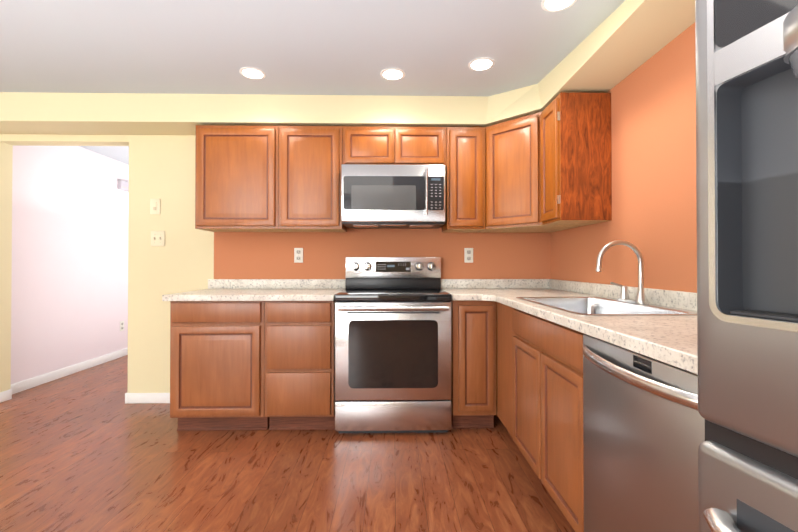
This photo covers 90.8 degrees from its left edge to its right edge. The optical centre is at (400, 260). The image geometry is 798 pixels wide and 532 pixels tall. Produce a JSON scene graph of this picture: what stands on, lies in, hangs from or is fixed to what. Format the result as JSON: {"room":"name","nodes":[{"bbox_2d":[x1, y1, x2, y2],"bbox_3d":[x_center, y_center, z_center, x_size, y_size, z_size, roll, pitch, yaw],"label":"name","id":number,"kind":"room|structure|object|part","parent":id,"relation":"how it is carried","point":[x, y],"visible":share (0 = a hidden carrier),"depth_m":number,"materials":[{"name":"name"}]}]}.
{"room":"kitchen","nodes":[
{"label":"kitchen","id":0,"kind":"room"},
{"bbox_2d":[11,146,128,383],"bbox_3d":[-3.430,-0.026,5.256,0.120,2.370,4.000,0,0,-1],"label":"wall","id":1,"kind":"structure","parent":0,"point":[69,276],"depth_m":3.94,"materials":[{"name":"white paint"}]},
{"bbox_2d":[0,348,127,399],"bbox_3d":[-3.362,1.115,5.188,0.013,0.087,3.880,0,0,-1],"label":"baseboard","id":2,"kind":"structure","parent":1,"relation":"attached to","point":[20,386],"depth_m":3.83,"materials":[{"name":"white wood"}]},
{"bbox_2d":[120,321,123,330],"bbox_3d":[-3.355,0.785,4.731,0.008,0.120,0.072,0,0,-1],"label":"outlet","id":3,"kind":"object","parent":1,"relation":"attached to","point":[121,325],"visible":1,"depth_m":4.72,"materials":[{"name":"white plastic"}]},
{"bbox_2d":[118,180,128,191],"bbox_3d":[-3.336,-0.905,4.766,0.047,0.110,0.220,0,0,-1],"label":"door chime","id":4,"kind":"object","parent":1,"relation":"attached to","point":[123,185],"visible":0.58,"depth_m":4.70,"materials":[{"name":"grey plastic"}]},
{"bbox_2d":[0,134,550,399],"bbox_3d":[-1.958,-0.043,3.226,6.620,2.370,0.120,0,0,-1],"label":"wall","id":5,"kind":"structure","parent":0,"point":[188,256],"depth_m":3.18,"materials":[{"name":"yellow paint"}]},
{"bbox_2d":[125,393,169,403],"bbox_3d":[-1.862,1.100,3.152,0.687,0.082,0.013,0,0,-1],"label":"baseboard","id":6,"kind":"structure","parent":5,"relation":"attached to","point":[130,398],"depth_m":3.14,"materials":[{"name":"white wood"}]},
{"bbox_2d":[150,199,159,213],"bbox_3d":[-1.979,-0.437,3.163,0.080,0.124,0.010,0,0,-1],"label":"rocker light switch","id":7,"kind":"object","parent":5,"relation":"attached to","point":[154,206],"visible":1,"depth_m":3.16,"materials":[{"name":"beige plastic"}]},
{"bbox_2d":[151,231,164,245],"bbox_3d":[-1.956,-0.179,3.157,0.112,0.124,0.020,0,0,-1],"label":"toggle light switch","id":8,"kind":"object","parent":5,"relation":"attached to","point":[157,238],"visible":1,"depth_m":3.16,"materials":[{"name":"beige plastic"}]},
{"bbox_2d":[195,125,286,231],"bbox_3d":[-1.206,-0.612,3.023,0.603,0.760,0.324,0,0,-1],"label":"upper cabinet","id":9,"kind":"object","parent":5,"relation":"attached to","point":[236,177],"visible":0.9,"depth_m":2.86,"materials":[{"name":"brown wood"}]},
{"bbox_2d":[208,279,345,288],"bbox_3d":[-0.999,0.187,3.172,1.100,0.076,0.019,0,0,-1],"label":"backsplash","id":10,"kind":"structure","parent":5,"relation":"attached to","point":[212,283],"depth_m":3.16,"materials":[{"name":"stone"}]},
{"bbox_2d":[294,248,302,262],"bbox_3d":[-0.829,-0.045,3.185,0.072,0.120,0.008,0,0,-1],"label":"electrical outlet","id":11,"kind":"object","parent":5,"relation":"attached to","point":[298,255],"visible":1,"depth_m":3.18,"materials":[{"name":"white plastic"}]},
{"bbox_2d":[278,126,346,231],"bbox_3d":[-0.670,-0.612,3.034,0.466,0.760,0.324,0,0,-1],"label":"upper cabinet","id":12,"kind":"object","parent":5,"relation":"attached to","point":[309,185],"visible":0.94,"depth_m":2.87,"materials":[{"name":"brown wood"}]},
{"bbox_2d":[342,126,446,165],"bbox_3d":[-0.050,-0.846,3.048,0.770,0.292,0.324,0,0,-1],"label":"upper cabinet","id":13,"kind":"object","parent":5,"relation":"attached to","point":[394,145],"visible":0.88,"depth_m":2.89,"materials":[{"name":"brown wood"}]},
{"bbox_2d":[341,164,445,228],"bbox_3d":[-0.056,-0.474,2.985,0.745,0.428,0.442,0,0,-1],"label":"over-the-range microwave","id":14,"kind":"object","parent":13,"relation":"attached to","point":[393,196],"visible":1,"depth_m":2.81,"materials":[{"name":"silver metal"}]},
{"bbox_2d":[442,127,484,232],"bbox_3d":[0.480,-0.612,3.057,0.286,0.760,0.324,0,0,-1],"label":"upper cabinet","id":15,"kind":"object","parent":5,"relation":"attached to","point":[465,189],"visible":0.92,"depth_m":2.90,"materials":[{"name":"brown wood"}]},
{"bbox_2d":[464,248,472,262],"bbox_3d":[0.555,-0.044,3.213,0.072,0.120,0.008,0,0,-1],"label":"electrical outlet","id":16,"kind":"object","parent":5,"relation":"attached to","point":[468,255],"visible":1,"depth_m":3.21,"materials":[{"name":"white plastic"}]},
{"bbox_2d":[441,279,547,287],"bbox_3d":[0.767,0.187,3.208,0.887,0.076,0.019,0,0,-1],"label":"backsplash","id":17,"kind":"structure","parent":5,"relation":"attached to","point":[445,283],"depth_m":3.20,"materials":[{"name":"stone"}]},
{"bbox_2d":[478,112,585,232],"bbox_3d":[0.933,-0.613,2.924,0.608,0.760,0.608,0,0,-1],"label":"upper cabinet","id":18,"kind":"object","parent":5,"relation":"attached to","point":[512,176],"visible":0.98,"depth_m":2.75,"materials":[{"name":"brown wood"}]},
{"bbox_2d":[0,355,574,531],"bbox_3d":[-1.986,1.158,1.655,6.740,0.060,11.240,0,0,-1],"label":"floor","id":19,"kind":"structure","parent":0,"point":[88,450],"depth_m":2.07,"materials":[{"name":"laminate"}]},
{"bbox_2d":[170,301,268,430],"bbox_3d":[-1.205,0.702,2.859,0.608,0.874,0.628,0,0,-1],"label":"base cabinet","id":20,"kind":"object","parent":19,"relation":"on","point":[216,365],"visible":0.85,"depth_m":2.55,"materials":[{"name":"brown wood"}]},
{"bbox_2d":[264,300,335,429],"bbox_3d":[-0.673,0.702,2.870,0.453,0.874,0.628,0,0,-1],"label":"base cabinet","id":21,"kind":"object","parent":19,"relation":"on","point":[299,370],"visible":0.71,"depth_m":2.56,"materials":[{"name":"brown wood"}]},
{"bbox_2d":[335,257,451,432],"bbox_3d":[-0.055,0.553,2.826,0.761,1.170,0.688,0,0,-1],"label":"range","id":22,"kind":"object","parent":19,"relation":"on","point":[393,351],"visible":1,"depth_m":2.54,"materials":[{"name":"grey metal"}]},
{"bbox_2d":[450,300,495,428],"bbox_3d":[0.481,0.702,2.894,0.291,0.874,0.628,0,0,-1],"label":"base cabinet","id":23,"kind":"object","parent":19,"relation":"on","point":[473,327],"visible":0.92,"depth_m":2.58,"materials":[{"name":"brown wood"}]},
{"bbox_2d":[497,302,583,531],"bbox_3d":[0.942,0.694,1.991,0.628,0.874,1.232,0,0,-1],"label":"base cabinet","id":24,"kind":"object","parent":19,"relation":"on","point":[539,387],"visible":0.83,"depth_m":1.73,"materials":[{"name":"brown wood"}]},
{"bbox_2d":[162,288,697,374],"bbox_3d":[-0.135,0.236,1.997,2.779,0.040,2.402,0,0,-1],"label":"countertop","id":25,"kind":"structure","parent":24,"relation":"on","point":[671,340],"depth_m":1.46,"materials":[{"name":"stone"}]},
{"bbox_2d":[516,297,696,315],"bbox_3d":[0.949,0.311,1.911,0.542,0.203,0.813,0,0,-1],"label":"sink","id":26,"kind":"object","parent":25,"relation":"in","point":[594,306],"visible":0.25,"depth_m":2.09,"materials":[{"name":"silver metal"}]},
{"bbox_2d":[596,240,648,303],"bbox_3d":[1.073,0.055,1.987,0.250,0.310,0.210,0,0,-1],"label":"faucet","id":27,"kind":"object","parent":25,"relation":"on","point":[641,298],"visible":1,"depth_m":1.91,"materials":[{"name":"silver metal"}]},
{"bbox_2d":[583,334,704,531],"bbox_3d":[0.914,0.688,1.084,0.665,0.872,0.570,0,0,-1],"label":"dishwasher","id":28,"kind":"object","parent":19,"relation":"on","point":[643,428],"visible":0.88,"depth_m":1.05,"materials":[{"name":"grey metal"}]},
{"bbox_2d":[695,0,797,531],"bbox_3d":[0.845,0.227,0.301,0.654,1.780,0.900,0,0,-11],"label":"refrigerator","id":29,"kind":"object","parent":19,"relation":"on","point":[746,484],"depth_m":0.62,"materials":[{"name":"grey metal"}]},
{"bbox_3d":[0.605,-0.191,0.485,0.095,0.932,0.452,0,0,-11],"label":"refrigerator door","id":30,"kind":"part","parent":29,"relation":"part of","materials":[{"name":"silver metal"}]},
{"bbox_3d":[0.575,-0.206,0.482,0.109,0.607,0.364,0,0,-1],"label":"refrigerator panel","id":31,"kind":"part","parent":29,"relation":"part of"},
{"bbox_2d":[0,0,624,164],"bbox_3d":[-1.986,-1.266,1.676,6.740,0.110,11.240,0,0,-1],"label":"ceiling","id":32,"kind":"structure","parent":0,"point":[344,47],"depth_m":2.25,"materials":[{"name":"paint"}]},
{"bbox_2d":[239,67,265,78],"bbox_3d":[-0.974,-1.229,2.584,0.164,0.008,0.164,0,0,-1],"label":"recessed light","id":33,"kind":"object","parent":32,"relation":"in","point":[252,73],"visible":1,"depth_m":2.57,"materials":[{"name":"white glass"}]},
{"bbox_2d":[380,68,404,79],"bbox_3d":[-0.054,-1.229,2.597,0.164,0.008,0.164,0,0,-1],"label":"recessed light","id":34,"kind":"object","parent":32,"relation":"in","point":[392,74],"visible":1,"depth_m":2.59,"materials":[{"name":"white"}]},
{"bbox_2d":[468,57,494,70],"bbox_3d":[0.505,-1.230,2.468,0.164,0.008,0.164,0,0,-1],"label":"recessed light","id":35,"kind":"object","parent":32,"relation":"in","point":[482,64],"visible":1,"depth_m":2.46,"materials":[{"name":"white"}]},
{"bbox_2d":[541,0,576,11],"bbox_3d":[0.754,-1.235,1.872,0.164,0.008,0.164,0,0,-1],"label":"recessed light","id":36,"kind":"object","parent":32,"relation":"in","point":[553,5],"visible":1,"depth_m":1.89,"materials":[{"name":"white"}]},
{"bbox_2d":[0,0,694,134],"bbox_3d":[-1.987,-1.134,1.724,6.500,0.215,2.900,0,0,-1],"label":"soffit","id":37,"kind":"structure","parent":0,"point":[623,40],"depth_m":2.88,"materials":[{"name":"yellow paint"}]},
{"bbox_2d":[551,22,696,292],"bbox_3d":[1.365,-0.073,-0.266,0.120,2.370,7.000,0,0,-1],"label":"wall","id":38,"kind":"structure","parent":0,"point":[653,153],"depth_m":1.98,"materials":[{"name":"orange paint"}]},
{"bbox_2d":[540,92,611,224],"bbox_3d":[1.085,-0.617,2.476,0.324,0.760,0.292,0,0,-1],"label":"upper cabinet","id":39,"kind":"object","parent":38,"relation":"attached to","point":[575,164],"visible":1,"depth_m":2.33,"materials":[{"name":"brown wood"}]},
{"bbox_2d":[548,279,696,310],"bbox_3d":[1.245,0.177,2.026,0.019,0.076,2.402,0,0,-1],"label":"backsplash","id":40,"kind":"structure","parent":38,"relation":"attached to","point":[680,299],"depth_m":2.09,"materials":[{"name":"stone"}]}
]}

